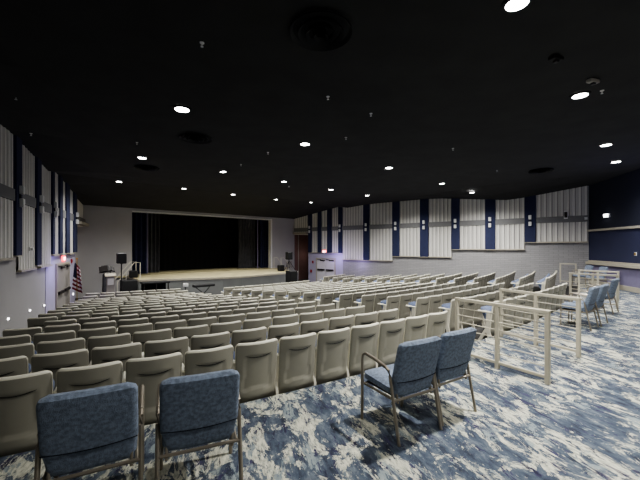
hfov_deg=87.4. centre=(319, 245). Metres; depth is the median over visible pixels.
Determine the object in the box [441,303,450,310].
seat cushion
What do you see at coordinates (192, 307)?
seat
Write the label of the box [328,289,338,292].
seat
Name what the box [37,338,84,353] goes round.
seat
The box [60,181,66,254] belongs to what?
cladding
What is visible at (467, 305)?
seat
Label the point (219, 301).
seat
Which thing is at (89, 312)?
seat
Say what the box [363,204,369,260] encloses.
acoustic panel
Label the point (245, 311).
seat
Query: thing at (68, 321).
seat
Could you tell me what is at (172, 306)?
seat
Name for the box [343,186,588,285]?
wall
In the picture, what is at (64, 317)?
seat
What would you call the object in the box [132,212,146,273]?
stage curtain
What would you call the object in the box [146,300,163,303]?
seat
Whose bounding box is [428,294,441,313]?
seat
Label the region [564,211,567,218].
wall speaker
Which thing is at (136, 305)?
seat
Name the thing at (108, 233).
wall
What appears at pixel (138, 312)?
seat
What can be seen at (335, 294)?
seat
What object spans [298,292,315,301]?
seat
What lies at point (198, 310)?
seat
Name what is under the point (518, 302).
seat
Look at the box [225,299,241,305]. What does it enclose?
seat
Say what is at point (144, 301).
seat
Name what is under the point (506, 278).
seat
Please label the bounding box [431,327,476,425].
chair
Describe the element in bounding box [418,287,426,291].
seat
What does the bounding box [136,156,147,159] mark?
recessed light
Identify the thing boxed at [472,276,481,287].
seat
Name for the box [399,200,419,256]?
cladding
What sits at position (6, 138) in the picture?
cladding
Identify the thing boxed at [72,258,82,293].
flag
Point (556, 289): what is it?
seat
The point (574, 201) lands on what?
cladding
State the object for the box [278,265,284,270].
stage monitor
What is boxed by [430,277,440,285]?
seat
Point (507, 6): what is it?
recessed light
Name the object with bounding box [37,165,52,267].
cladding
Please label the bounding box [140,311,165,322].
seat
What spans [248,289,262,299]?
seat
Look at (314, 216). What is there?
cladding
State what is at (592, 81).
ceiling box
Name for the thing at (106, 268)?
lectern
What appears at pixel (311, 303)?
seat
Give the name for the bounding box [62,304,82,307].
seat
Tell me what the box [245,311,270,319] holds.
seat
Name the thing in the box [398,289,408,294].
seat
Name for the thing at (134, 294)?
seat
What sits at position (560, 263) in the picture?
railing
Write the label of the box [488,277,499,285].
seat
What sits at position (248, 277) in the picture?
stage
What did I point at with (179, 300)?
seat
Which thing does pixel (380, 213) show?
cladding
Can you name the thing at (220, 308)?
seat
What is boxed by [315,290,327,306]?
seat
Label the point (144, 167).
ceiling vent
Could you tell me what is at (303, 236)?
door
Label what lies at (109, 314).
seat
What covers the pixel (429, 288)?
seat
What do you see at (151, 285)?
table
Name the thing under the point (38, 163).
acoustic panel
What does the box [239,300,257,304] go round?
seat
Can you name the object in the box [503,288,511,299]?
seat
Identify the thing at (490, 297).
seat
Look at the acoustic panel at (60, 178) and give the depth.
13.11 m
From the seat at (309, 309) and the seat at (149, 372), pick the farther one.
the seat at (309, 309)
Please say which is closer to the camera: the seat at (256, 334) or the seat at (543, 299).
the seat at (256, 334)
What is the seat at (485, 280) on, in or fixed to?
on the floor at (535, 288)
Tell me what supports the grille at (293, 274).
attached to the stage monitor at (291, 275)
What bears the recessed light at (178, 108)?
in the ceiling
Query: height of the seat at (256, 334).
0.850 m
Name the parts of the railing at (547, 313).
post, post, rail, rail, post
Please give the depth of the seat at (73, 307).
9.44 m
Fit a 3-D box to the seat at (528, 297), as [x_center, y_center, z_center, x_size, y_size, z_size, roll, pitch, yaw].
[4.853,1.535,7.968,0.570,0.850,0.389,0,0,-37]
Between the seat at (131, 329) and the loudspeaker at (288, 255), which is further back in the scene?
the loudspeaker at (288, 255)
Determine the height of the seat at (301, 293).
0.850 m
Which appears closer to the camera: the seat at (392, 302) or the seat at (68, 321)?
the seat at (68, 321)
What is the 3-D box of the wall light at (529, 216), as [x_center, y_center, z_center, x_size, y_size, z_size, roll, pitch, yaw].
[10.931,-1.324,17.438,0.130,0.560,0.100,0,0,38]
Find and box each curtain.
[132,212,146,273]
[148,213,159,271]
[160,214,259,269]
[238,219,255,267]
[259,220,267,267]
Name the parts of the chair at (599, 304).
leg, backrest, leg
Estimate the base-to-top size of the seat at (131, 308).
0.850 m
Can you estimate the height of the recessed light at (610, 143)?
0.030 m
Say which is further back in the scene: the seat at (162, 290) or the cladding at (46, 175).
the seat at (162, 290)
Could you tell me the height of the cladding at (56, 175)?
3.350 m
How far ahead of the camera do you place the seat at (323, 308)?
7.49 m
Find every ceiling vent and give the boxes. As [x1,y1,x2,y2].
[134,165,158,170]
[179,133,211,143]
[290,10,351,50]
[528,168,553,173]
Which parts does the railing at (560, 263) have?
post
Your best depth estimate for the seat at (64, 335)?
5.07 m
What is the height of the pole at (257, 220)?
4.189 m
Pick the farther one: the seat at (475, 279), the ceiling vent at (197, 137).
the seat at (475, 279)
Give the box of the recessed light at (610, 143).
[598,142,613,146]
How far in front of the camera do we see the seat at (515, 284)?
13.20 m
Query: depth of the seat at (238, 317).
6.36 m
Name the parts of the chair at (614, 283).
leg, backrest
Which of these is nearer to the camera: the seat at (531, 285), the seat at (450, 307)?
the seat at (450, 307)
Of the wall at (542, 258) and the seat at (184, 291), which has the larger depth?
the wall at (542, 258)
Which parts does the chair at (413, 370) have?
leg, armrest, seat, leg, seat frame, rail, backrest, leg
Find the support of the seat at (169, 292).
on the floor at (535, 288)
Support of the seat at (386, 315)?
on the floor at (535, 288)
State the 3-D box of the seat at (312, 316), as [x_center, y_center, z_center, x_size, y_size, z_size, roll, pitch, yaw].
[-0.239,1.671,6.427,0.570,0.850,0.389,0,0,-29]
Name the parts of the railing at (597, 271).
post, rail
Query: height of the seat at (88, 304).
0.850 m
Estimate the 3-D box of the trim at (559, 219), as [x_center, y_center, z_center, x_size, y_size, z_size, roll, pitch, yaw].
[5.390,-1.324,21.979,19.122,0.303,0.107,0,0,38]
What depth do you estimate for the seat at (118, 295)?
13.85 m
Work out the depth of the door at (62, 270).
13.72 m
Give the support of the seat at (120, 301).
on the floor at (535, 288)
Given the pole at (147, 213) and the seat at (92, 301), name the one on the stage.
the pole at (147, 213)
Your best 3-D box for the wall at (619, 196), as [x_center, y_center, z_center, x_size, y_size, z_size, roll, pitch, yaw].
[12.096,-0.600,12.187,0.176,4.800,8.000,0,0,13]
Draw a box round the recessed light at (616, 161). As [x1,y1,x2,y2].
[609,160,622,162]
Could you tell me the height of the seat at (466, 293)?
0.850 m
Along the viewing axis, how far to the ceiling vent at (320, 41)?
4.61 m
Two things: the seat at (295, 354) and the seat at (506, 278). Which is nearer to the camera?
the seat at (295, 354)
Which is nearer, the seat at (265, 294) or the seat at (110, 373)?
the seat at (110, 373)
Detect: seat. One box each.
[0,334,32,345]
[0,343,36,370]
[0,356,30,376]
[0,370,54,456]
[2,327,41,340]
[27,316,57,331]
[30,349,88,388]
[33,330,75,351]
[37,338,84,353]
[38,312,65,319]
[42,319,76,332]
[44,323,80,337]
[47,309,71,314]
[53,361,122,393]
[56,306,77,309]
[61,314,88,322]
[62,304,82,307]
[67,310,92,317]
[69,302,87,305]
[72,307,95,312]
[77,326,115,348]
[78,316,108,328]
[80,305,101,307]
[82,296,97,298]
[82,320,115,328]
[84,303,103,306]
[85,293,99,297]
[87,333,130,362]
[89,342,141,372]
[90,301,107,303]
[92,312,118,320]
[94,308,117,312]
[96,306,118,312]
[100,295,114,300]
[101,292,114,294]
[103,303,123,306]
[105,301,122,303]
[110,299,127,303]
[110,314,138,328]
[115,291,128,296]
[116,294,130,296]
[116,317,148,333]
[118,323,152,341]
[119,304,139,308]
[119,307,141,314]
[121,309,145,317]
[122,352,181,425]
[124,300,141,304]
[125,302,143,304]
[129,291,142,295]
[131,328,171,351]
[132,293,145,295]
[140,303,159,309]
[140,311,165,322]
[142,337,188,363]
[143,290,155,294]
[143,299,159,303]
[143,305,164,312]
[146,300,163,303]
[147,292,160,295]
[148,307,171,315]
[150,315,178,330]
[154,319,186,336]
[156,289,168,294]
[160,298,176,301]
[160,301,179,307]
[162,291,174,293]
[165,299,182,301]
[166,303,185,310]
[167,309,191,319]
[172,324,208,347]
[174,305,195,312]
[176,290,187,293]
[177,296,192,300]
[180,300,197,305]
[180,312,206,326]
[182,345,233,375]
[184,298,199,300]
[187,302,205,308]
[188,316,216,333]
[188,331,229,350]
[193,307,215,317]
[197,303,217,307]
[198,299,214,303]
[201,296,216,299]
[207,300,224,306]
[207,310,231,321]
[209,321,241,337]
[215,297,230,300]
[216,305,237,313]
[217,313,244,323]
[219,302,237,305]
[221,287,233,295]
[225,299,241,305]
[229,289,242,296]
[230,327,266,350]
[231,296,245,300]
[232,307,255,317]
[233,338,277,403]
[238,289,251,297]
[238,303,258,308]
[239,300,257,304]
[241,317,271,330]
[243,297,258,302]
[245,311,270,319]
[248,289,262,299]
[255,305,276,311]
[258,290,273,298]
[258,298,274,306]
[259,301,277,306]
[266,322,298,342]
[270,290,286,304]
[271,308,293,317]
[271,314,298,325]
[272,332,316,395]
[277,299,294,306]
[277,303,296,309]
[283,291,299,303]
[294,306,314,314]
[297,301,315,306]
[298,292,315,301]
[298,311,322,326]
[299,318,327,336]
[300,290,311,301]
[312,327,349,385]
[314,292,332,304]
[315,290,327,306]
[315,303,334,311]
[323,308,344,321]
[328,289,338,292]
[328,315,353,330]
[332,291,344,309]
[333,293,352,308]
[345,290,355,293]
[345,305,364,315]
[345,322,378,377]
[351,292,364,306]
[353,311,376,325]
[354,294,374,312]
[356,288,366,292]
[365,290,375,294]
[373,292,386,311]
[374,318,404,367]
[376,289,386,293]
[377,308,397,323]
[378,295,400,319]
[386,288,395,291]
[387,291,397,296]
[396,286,404,290]
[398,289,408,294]
[398,293,412,318]
[402,314,427,342]
[406,296,429,316]
[408,288,417,293]
[410,292,423,316]
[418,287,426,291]
[423,290,433,296]
[425,311,447,337]
[427,286,434,290]
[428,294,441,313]
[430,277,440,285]
[434,284,441,289]
[434,289,442,294]
[438,297,463,331]
[440,292,452,311]
[442,283,448,288]
[443,287,451,293]
[447,277,458,286]
[451,286,458,291]
[452,291,462,298]
[453,277,462,285]
[459,285,465,290]
[460,295,475,328]
[462,289,471,297]
[464,293,486,327]
[466,283,472,289]
[468,278,477,283]
[471,288,479,295]
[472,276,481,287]
[472,282,477,288]
[474,292,495,326]
[478,299,505,339]
[479,286,486,294]
[480,276,484,286]
[483,275,487,286]
[485,291,503,321]
[486,285,492,292]
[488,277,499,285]
[492,284,498,291]
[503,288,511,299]
[503,297,516,330]
[504,275,507,288]
[510,287,517,297]
[511,277,523,287]
[511,294,526,328]
[515,276,525,285]
[517,285,523,295]
[521,294,533,325]
[523,284,528,294]
[528,283,533,291]
[529,291,541,322]
[536,277,549,289]
[538,289,548,318]
[539,276,551,287]
[543,287,553,316]
[551,286,558,312]
[555,284,563,310]
[558,283,566,309]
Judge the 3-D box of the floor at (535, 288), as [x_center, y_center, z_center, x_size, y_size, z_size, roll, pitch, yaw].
[-3.258,2.402,16.239,31.325,0.884,23.314,0,0,-39]
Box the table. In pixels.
[140,280,169,290]
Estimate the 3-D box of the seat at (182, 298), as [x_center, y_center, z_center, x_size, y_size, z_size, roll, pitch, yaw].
[-4.815,2.215,11.878,0.570,0.850,0.389,0,0,-28]
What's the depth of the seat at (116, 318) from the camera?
7.01 m
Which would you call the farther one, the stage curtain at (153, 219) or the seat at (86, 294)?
the stage curtain at (153, 219)
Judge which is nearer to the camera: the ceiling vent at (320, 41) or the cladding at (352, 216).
the ceiling vent at (320, 41)
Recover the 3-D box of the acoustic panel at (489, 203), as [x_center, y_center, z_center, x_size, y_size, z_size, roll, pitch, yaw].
[9.510,-1.375,18.709,0.509,3.210,0.137,0,0,38]
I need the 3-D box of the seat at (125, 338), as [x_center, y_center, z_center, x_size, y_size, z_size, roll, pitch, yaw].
[-3.035,1.671,4.811,0.570,0.850,0.389,0,0,-25]
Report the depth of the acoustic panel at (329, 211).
25.55 m
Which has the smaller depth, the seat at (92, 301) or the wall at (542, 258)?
the seat at (92, 301)
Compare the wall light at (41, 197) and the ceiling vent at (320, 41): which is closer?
the ceiling vent at (320, 41)
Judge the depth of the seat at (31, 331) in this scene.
5.60 m
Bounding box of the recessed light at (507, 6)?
[501,0,532,13]
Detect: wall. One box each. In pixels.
[0,257,44,336]
[75,205,298,297]
[77,199,88,226]
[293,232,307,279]
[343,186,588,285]
[589,169,639,287]
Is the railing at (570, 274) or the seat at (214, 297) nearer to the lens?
the railing at (570, 274)
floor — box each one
[0,283,639,479]
[75,279,577,395]
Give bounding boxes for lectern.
[105,273,115,292]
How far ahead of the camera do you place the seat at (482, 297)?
8.14 m
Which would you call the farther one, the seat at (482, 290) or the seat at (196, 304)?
the seat at (482, 290)
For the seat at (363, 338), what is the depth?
4.71 m
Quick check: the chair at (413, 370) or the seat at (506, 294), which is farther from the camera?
the seat at (506, 294)
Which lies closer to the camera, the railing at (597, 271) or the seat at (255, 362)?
the seat at (255, 362)
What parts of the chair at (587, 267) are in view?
backrest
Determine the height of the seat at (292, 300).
0.850 m
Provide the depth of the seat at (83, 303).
11.03 m
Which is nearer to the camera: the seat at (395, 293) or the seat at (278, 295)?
the seat at (395, 293)
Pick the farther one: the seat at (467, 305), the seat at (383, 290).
the seat at (383, 290)
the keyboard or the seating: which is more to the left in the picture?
the keyboard
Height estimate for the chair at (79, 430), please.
0.928 m
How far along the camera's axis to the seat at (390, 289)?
11.46 m
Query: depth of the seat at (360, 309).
6.83 m
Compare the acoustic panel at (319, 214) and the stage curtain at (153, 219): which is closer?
the stage curtain at (153, 219)
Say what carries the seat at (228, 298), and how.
on the floor at (535, 288)
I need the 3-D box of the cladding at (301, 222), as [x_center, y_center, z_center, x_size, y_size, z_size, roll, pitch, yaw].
[-1.544,-1.993,27.436,1.374,1.955,0.120,0,0,38]
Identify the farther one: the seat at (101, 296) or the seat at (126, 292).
the seat at (126, 292)
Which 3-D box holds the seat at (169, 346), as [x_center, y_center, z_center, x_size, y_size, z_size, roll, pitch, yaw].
[-2.019,1.603,4.356,0.570,0.850,0.389,0,0,-26]
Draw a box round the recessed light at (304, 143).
[299,141,310,145]
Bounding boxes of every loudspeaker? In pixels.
[116,253,126,263]
[120,279,137,293]
[285,252,292,259]
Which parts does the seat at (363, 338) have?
frame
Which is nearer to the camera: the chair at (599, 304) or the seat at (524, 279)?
the chair at (599, 304)
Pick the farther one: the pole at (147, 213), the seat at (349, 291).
the pole at (147, 213)
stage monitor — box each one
[129,270,137,277]
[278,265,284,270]
[286,270,296,282]
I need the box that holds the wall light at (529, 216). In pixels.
[528,215,531,225]
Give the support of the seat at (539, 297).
on the floor at (535, 288)
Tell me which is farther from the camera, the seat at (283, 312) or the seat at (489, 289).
the seat at (489, 289)
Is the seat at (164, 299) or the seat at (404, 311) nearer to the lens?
the seat at (404, 311)
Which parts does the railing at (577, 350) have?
post, post, rail, rail, post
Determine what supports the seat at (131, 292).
on the floor at (535, 288)
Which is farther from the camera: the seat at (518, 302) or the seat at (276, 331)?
the seat at (518, 302)
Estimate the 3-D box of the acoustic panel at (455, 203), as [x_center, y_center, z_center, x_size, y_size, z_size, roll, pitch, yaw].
[8.043,-1.375,19.866,0.459,3.210,0.137,0,0,38]
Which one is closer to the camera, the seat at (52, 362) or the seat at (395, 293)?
the seat at (52, 362)
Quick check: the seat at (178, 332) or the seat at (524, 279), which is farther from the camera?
the seat at (524, 279)
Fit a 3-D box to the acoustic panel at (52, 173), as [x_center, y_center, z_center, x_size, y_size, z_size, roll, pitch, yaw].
[-9.757,-1.325,12.191,0.137,3.310,0.277,0,0,-27]
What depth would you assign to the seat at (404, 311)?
9.15 m
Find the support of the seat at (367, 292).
on the floor at (535, 288)
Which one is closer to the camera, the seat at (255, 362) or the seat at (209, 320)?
the seat at (255, 362)
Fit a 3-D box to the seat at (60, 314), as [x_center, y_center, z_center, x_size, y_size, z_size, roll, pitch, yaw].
[-6.428,2.011,8.042,0.570,0.850,0.389,0,0,-22]
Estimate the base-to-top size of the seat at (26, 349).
0.850 m
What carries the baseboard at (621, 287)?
attached to the wall at (619, 196)
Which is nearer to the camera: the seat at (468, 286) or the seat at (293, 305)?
the seat at (293, 305)
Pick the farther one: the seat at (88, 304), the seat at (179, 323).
the seat at (88, 304)
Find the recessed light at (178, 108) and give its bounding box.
[172,105,191,112]
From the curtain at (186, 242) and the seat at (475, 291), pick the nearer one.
the seat at (475, 291)
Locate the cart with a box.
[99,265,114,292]
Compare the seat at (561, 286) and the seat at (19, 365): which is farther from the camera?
the seat at (561, 286)
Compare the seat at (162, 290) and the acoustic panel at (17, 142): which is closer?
the acoustic panel at (17, 142)
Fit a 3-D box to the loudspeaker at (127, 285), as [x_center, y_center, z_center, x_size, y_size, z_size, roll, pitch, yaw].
[-9.455,2.269,16.562,0.650,1.150,0.600,0,0,-41]
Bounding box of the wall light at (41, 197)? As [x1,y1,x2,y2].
[39,195,43,212]
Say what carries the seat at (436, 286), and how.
on the floor at (535, 288)
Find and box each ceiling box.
[548,54,563,63]
[586,78,599,85]
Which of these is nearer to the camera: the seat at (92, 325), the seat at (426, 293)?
the seat at (92, 325)
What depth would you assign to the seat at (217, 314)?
7.11 m
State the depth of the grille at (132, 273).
18.42 m
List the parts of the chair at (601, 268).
backrest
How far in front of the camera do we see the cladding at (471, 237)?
19.29 m
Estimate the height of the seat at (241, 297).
0.850 m
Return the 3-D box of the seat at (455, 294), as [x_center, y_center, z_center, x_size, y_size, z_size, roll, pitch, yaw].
[3.698,1.671,9.298,0.570,0.850,0.389,0,0,-37]
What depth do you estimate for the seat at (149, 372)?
3.38 m
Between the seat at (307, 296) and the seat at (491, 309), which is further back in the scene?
the seat at (307, 296)
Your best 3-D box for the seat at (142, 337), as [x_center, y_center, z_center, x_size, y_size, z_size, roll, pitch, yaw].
[-2.556,1.671,5.066,0.570,0.850,0.389,0,0,-25]
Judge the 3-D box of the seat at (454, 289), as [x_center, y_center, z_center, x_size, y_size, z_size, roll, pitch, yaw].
[4.318,1.739,11.001,0.570,0.850,0.389,0,0,-39]
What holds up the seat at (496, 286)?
on the floor at (535, 288)
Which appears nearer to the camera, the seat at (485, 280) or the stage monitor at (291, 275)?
the seat at (485, 280)
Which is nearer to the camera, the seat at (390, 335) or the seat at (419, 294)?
the seat at (390, 335)
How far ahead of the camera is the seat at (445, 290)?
10.45 m
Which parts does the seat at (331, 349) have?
frame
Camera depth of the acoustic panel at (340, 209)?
24.92 m
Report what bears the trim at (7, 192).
attached to the wall at (20, 292)
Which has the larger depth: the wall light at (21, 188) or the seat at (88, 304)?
the seat at (88, 304)
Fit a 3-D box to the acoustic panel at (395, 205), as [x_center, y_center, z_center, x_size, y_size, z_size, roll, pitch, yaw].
[5.045,-1.135,22.230,0.502,3.690,0.137,0,0,38]
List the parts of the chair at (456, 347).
leg, rail, backrest, leg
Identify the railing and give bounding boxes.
[455,297,550,384]
[499,288,580,357]
[560,263,576,283]
[569,273,618,307]
[578,270,618,297]
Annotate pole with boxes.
[147,213,147,273]
[257,220,257,267]
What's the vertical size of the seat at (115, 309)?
0.850 m
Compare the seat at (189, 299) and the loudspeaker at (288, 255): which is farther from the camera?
the loudspeaker at (288, 255)
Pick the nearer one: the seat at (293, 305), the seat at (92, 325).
the seat at (92, 325)
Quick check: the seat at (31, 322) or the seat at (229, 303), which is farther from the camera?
the seat at (229, 303)
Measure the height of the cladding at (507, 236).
3.190 m
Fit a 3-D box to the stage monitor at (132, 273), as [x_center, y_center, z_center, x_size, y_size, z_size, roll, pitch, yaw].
[-10.351,1.552,18.594,0.420,0.383,0.435,0,0,-34]
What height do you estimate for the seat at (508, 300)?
0.850 m
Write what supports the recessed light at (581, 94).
in the ceiling
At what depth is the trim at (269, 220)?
25.85 m
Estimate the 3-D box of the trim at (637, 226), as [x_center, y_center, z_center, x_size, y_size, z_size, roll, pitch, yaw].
[11.987,-0.731,12.212,0.101,0.100,8.000,0,0,13]
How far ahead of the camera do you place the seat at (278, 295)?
12.83 m
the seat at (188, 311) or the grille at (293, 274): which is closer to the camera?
the seat at (188, 311)
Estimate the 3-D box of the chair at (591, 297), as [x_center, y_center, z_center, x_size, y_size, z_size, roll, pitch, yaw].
[5.788,1.339,7.457,0.584,0.928,0.636,0,0,-38]
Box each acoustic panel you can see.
[13,135,22,256]
[35,157,41,265]
[51,172,54,254]
[58,175,62,253]
[65,183,69,253]
[73,192,76,252]
[308,214,311,252]
[317,212,321,252]
[327,209,331,252]
[338,207,342,252]
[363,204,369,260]
[392,201,399,256]
[420,199,428,256]
[451,198,459,249]
[485,199,494,249]
[525,195,535,242]
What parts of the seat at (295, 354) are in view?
frame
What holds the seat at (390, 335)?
on the floor at (535, 288)
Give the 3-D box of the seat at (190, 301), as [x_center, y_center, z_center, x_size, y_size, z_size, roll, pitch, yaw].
[-4.063,2.079,10.278,0.570,0.850,0.389,0,0,-27]
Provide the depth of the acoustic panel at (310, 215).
26.72 m
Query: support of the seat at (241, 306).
on the floor at (535, 288)
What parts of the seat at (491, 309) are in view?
frame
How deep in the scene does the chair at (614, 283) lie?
8.92 m
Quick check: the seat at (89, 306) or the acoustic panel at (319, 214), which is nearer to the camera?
the seat at (89, 306)
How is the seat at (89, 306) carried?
on the floor at (535, 288)
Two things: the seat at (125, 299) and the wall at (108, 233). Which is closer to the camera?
the seat at (125, 299)
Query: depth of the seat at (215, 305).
8.70 m
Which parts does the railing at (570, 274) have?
post, rail, post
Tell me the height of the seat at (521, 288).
0.850 m
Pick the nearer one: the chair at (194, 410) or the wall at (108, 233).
the chair at (194, 410)
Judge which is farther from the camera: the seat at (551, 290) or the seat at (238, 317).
the seat at (551, 290)
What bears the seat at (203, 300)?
on the floor at (535, 288)
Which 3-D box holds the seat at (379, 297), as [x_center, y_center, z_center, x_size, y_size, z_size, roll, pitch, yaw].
[1.720,1.807,9.963,0.570,0.850,0.389,0,0,-35]
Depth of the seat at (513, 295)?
9.49 m
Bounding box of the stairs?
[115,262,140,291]
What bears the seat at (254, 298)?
on the floor at (535, 288)
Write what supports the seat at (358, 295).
on the floor at (535, 288)
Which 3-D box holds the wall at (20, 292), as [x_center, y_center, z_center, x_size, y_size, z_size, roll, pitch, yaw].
[-6.620,0.050,5.762,0.155,6.100,23.579,0,0,-27]
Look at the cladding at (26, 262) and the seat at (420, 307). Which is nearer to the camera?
the seat at (420, 307)
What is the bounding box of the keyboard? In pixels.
[192,283,214,292]
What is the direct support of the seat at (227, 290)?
on the floor at (535, 288)
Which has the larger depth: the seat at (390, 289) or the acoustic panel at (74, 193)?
the acoustic panel at (74, 193)
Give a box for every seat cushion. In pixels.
[408,301,415,311]
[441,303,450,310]
[481,305,491,320]
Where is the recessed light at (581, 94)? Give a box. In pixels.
[569,90,591,99]
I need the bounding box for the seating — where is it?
[234,270,556,288]
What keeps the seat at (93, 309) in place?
on the floor at (535, 288)
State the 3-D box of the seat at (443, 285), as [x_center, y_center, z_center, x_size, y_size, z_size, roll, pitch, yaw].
[4.513,1.807,12.387,0.570,0.850,0.389,0,0,-41]
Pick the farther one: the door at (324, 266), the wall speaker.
the door at (324, 266)
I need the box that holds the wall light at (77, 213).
[76,212,78,223]
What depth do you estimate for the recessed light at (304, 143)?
9.48 m
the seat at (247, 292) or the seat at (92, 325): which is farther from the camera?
the seat at (247, 292)
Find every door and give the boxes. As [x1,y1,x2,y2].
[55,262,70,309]
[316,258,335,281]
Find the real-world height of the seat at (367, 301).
0.850 m
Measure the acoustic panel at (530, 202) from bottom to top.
2.810 m
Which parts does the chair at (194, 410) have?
leg, armrest, leg, seat frame, rail, backrest, leg, leg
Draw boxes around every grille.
[118,254,125,262]
[130,271,137,276]
[288,252,292,258]
[290,271,296,281]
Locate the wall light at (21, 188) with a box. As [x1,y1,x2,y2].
[19,186,24,206]
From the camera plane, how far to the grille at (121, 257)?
15.45 m
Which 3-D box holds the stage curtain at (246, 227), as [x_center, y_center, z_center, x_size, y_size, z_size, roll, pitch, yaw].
[-5.780,-0.460,26.504,1.500,4.360,0.249,0,0,-41]
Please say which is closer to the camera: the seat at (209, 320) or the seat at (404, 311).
the seat at (209, 320)
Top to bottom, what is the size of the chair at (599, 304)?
0.928 m
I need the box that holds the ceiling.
[0,0,639,218]
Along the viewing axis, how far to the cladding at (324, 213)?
25.96 m
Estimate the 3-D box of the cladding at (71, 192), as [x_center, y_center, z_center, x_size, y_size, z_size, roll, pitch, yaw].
[-11.283,-1.295,15.146,0.120,3.350,0.963,0,0,-27]
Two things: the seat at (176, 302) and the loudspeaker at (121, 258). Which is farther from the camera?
the loudspeaker at (121, 258)
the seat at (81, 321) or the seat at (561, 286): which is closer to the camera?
the seat at (81, 321)
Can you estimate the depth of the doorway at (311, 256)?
26.30 m
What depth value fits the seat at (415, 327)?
5.27 m
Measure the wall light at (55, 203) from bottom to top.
0.560 m
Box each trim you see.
[0,183,84,221]
[132,210,271,267]
[294,215,588,231]
[585,260,639,268]
[587,225,639,231]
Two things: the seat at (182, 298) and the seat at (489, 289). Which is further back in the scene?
the seat at (182, 298)
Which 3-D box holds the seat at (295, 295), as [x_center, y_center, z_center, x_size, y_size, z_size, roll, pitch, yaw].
[-1.013,2.079,12.305,0.570,0.850,0.389,0,0,-34]
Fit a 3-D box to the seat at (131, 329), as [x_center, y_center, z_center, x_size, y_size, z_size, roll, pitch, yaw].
[-3.175,1.739,5.733,0.570,0.850,0.389,0,0,-25]
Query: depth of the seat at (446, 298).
8.78 m
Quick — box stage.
[102,266,297,294]
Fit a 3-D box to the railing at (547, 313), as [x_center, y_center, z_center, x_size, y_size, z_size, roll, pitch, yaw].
[2.603,1.320,4.918,0.054,0.960,1.376,0,0,-33]
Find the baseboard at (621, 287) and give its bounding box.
[588,280,639,292]
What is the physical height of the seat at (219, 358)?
0.850 m
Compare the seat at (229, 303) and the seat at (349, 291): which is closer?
the seat at (229, 303)
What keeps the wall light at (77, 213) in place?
attached to the acoustic panel at (74, 193)
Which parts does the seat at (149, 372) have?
armrest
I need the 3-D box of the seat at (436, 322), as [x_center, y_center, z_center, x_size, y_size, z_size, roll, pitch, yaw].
[1.919,1.535,5.751,0.590,0.850,0.401,0,0,-35]
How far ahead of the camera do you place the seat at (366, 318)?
5.84 m
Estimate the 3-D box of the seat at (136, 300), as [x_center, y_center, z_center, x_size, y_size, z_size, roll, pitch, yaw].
[-6.208,2.215,11.098,0.570,0.850,0.389,0,0,-25]
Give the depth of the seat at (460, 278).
15.63 m
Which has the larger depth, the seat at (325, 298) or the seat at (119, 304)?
the seat at (325, 298)
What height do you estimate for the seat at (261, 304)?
0.850 m
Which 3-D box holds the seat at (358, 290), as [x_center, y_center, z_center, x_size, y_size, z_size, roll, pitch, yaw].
[1.389,1.943,11.956,0.570,0.850,0.389,0,0,-37]
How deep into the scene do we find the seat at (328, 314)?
6.54 m
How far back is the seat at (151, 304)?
9.60 m
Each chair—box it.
[34,382,144,479]
[155,369,242,479]
[361,336,442,446]
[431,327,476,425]
[560,286,599,330]
[571,284,608,326]
[572,265,592,284]
[585,266,607,286]
[587,278,619,313]
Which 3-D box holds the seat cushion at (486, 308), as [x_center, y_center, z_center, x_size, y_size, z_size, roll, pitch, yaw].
[3.584,1.460,7.048,0.440,0.404,0.219,0,0,-38]
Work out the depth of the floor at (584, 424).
3.32 m
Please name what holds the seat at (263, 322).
on the floor at (535, 288)
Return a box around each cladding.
[0,124,15,260]
[16,145,36,272]
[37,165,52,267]
[51,172,59,255]
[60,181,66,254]
[67,189,73,254]
[295,215,307,232]
[312,213,316,252]
[321,210,326,252]
[332,207,337,252]
[342,205,362,259]
[369,202,392,260]
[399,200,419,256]
[428,198,451,257]
[459,199,484,249]
[495,198,524,249]
[536,186,587,242]
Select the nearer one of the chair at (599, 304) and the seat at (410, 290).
the chair at (599, 304)
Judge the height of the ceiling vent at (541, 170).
0.110 m
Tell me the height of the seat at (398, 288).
0.850 m
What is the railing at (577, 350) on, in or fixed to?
on the floor at (584, 424)
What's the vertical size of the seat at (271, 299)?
0.850 m
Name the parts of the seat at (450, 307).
frame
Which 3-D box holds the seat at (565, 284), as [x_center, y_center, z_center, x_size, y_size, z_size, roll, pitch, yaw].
[7.216,1.535,10.112,0.590,0.850,0.401,0,0,-44]
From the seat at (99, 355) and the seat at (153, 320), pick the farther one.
the seat at (153, 320)
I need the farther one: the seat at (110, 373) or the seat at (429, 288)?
the seat at (429, 288)
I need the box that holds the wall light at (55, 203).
[54,202,57,217]
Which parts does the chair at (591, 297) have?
leg, seat, leg, backrest, leg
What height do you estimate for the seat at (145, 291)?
0.850 m
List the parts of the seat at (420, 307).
frame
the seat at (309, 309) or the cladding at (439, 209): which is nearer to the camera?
the seat at (309, 309)
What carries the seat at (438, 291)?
on the floor at (535, 288)
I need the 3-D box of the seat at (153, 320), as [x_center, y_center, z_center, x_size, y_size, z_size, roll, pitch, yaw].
[-3.155,1.807,6.745,0.570,0.850,0.389,0,0,-26]
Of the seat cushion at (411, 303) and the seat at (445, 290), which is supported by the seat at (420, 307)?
the seat cushion at (411, 303)
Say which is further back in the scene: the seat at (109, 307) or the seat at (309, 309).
the seat at (109, 307)
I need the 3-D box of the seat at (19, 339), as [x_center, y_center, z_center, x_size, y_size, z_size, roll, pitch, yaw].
[-4.634,1.739,4.996,0.570,0.850,0.389,0,0,-23]
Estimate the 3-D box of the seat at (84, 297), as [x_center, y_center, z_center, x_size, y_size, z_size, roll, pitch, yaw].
[-9.271,2.419,13.516,0.570,0.850,0.389,0,0,-22]
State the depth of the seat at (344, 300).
10.16 m

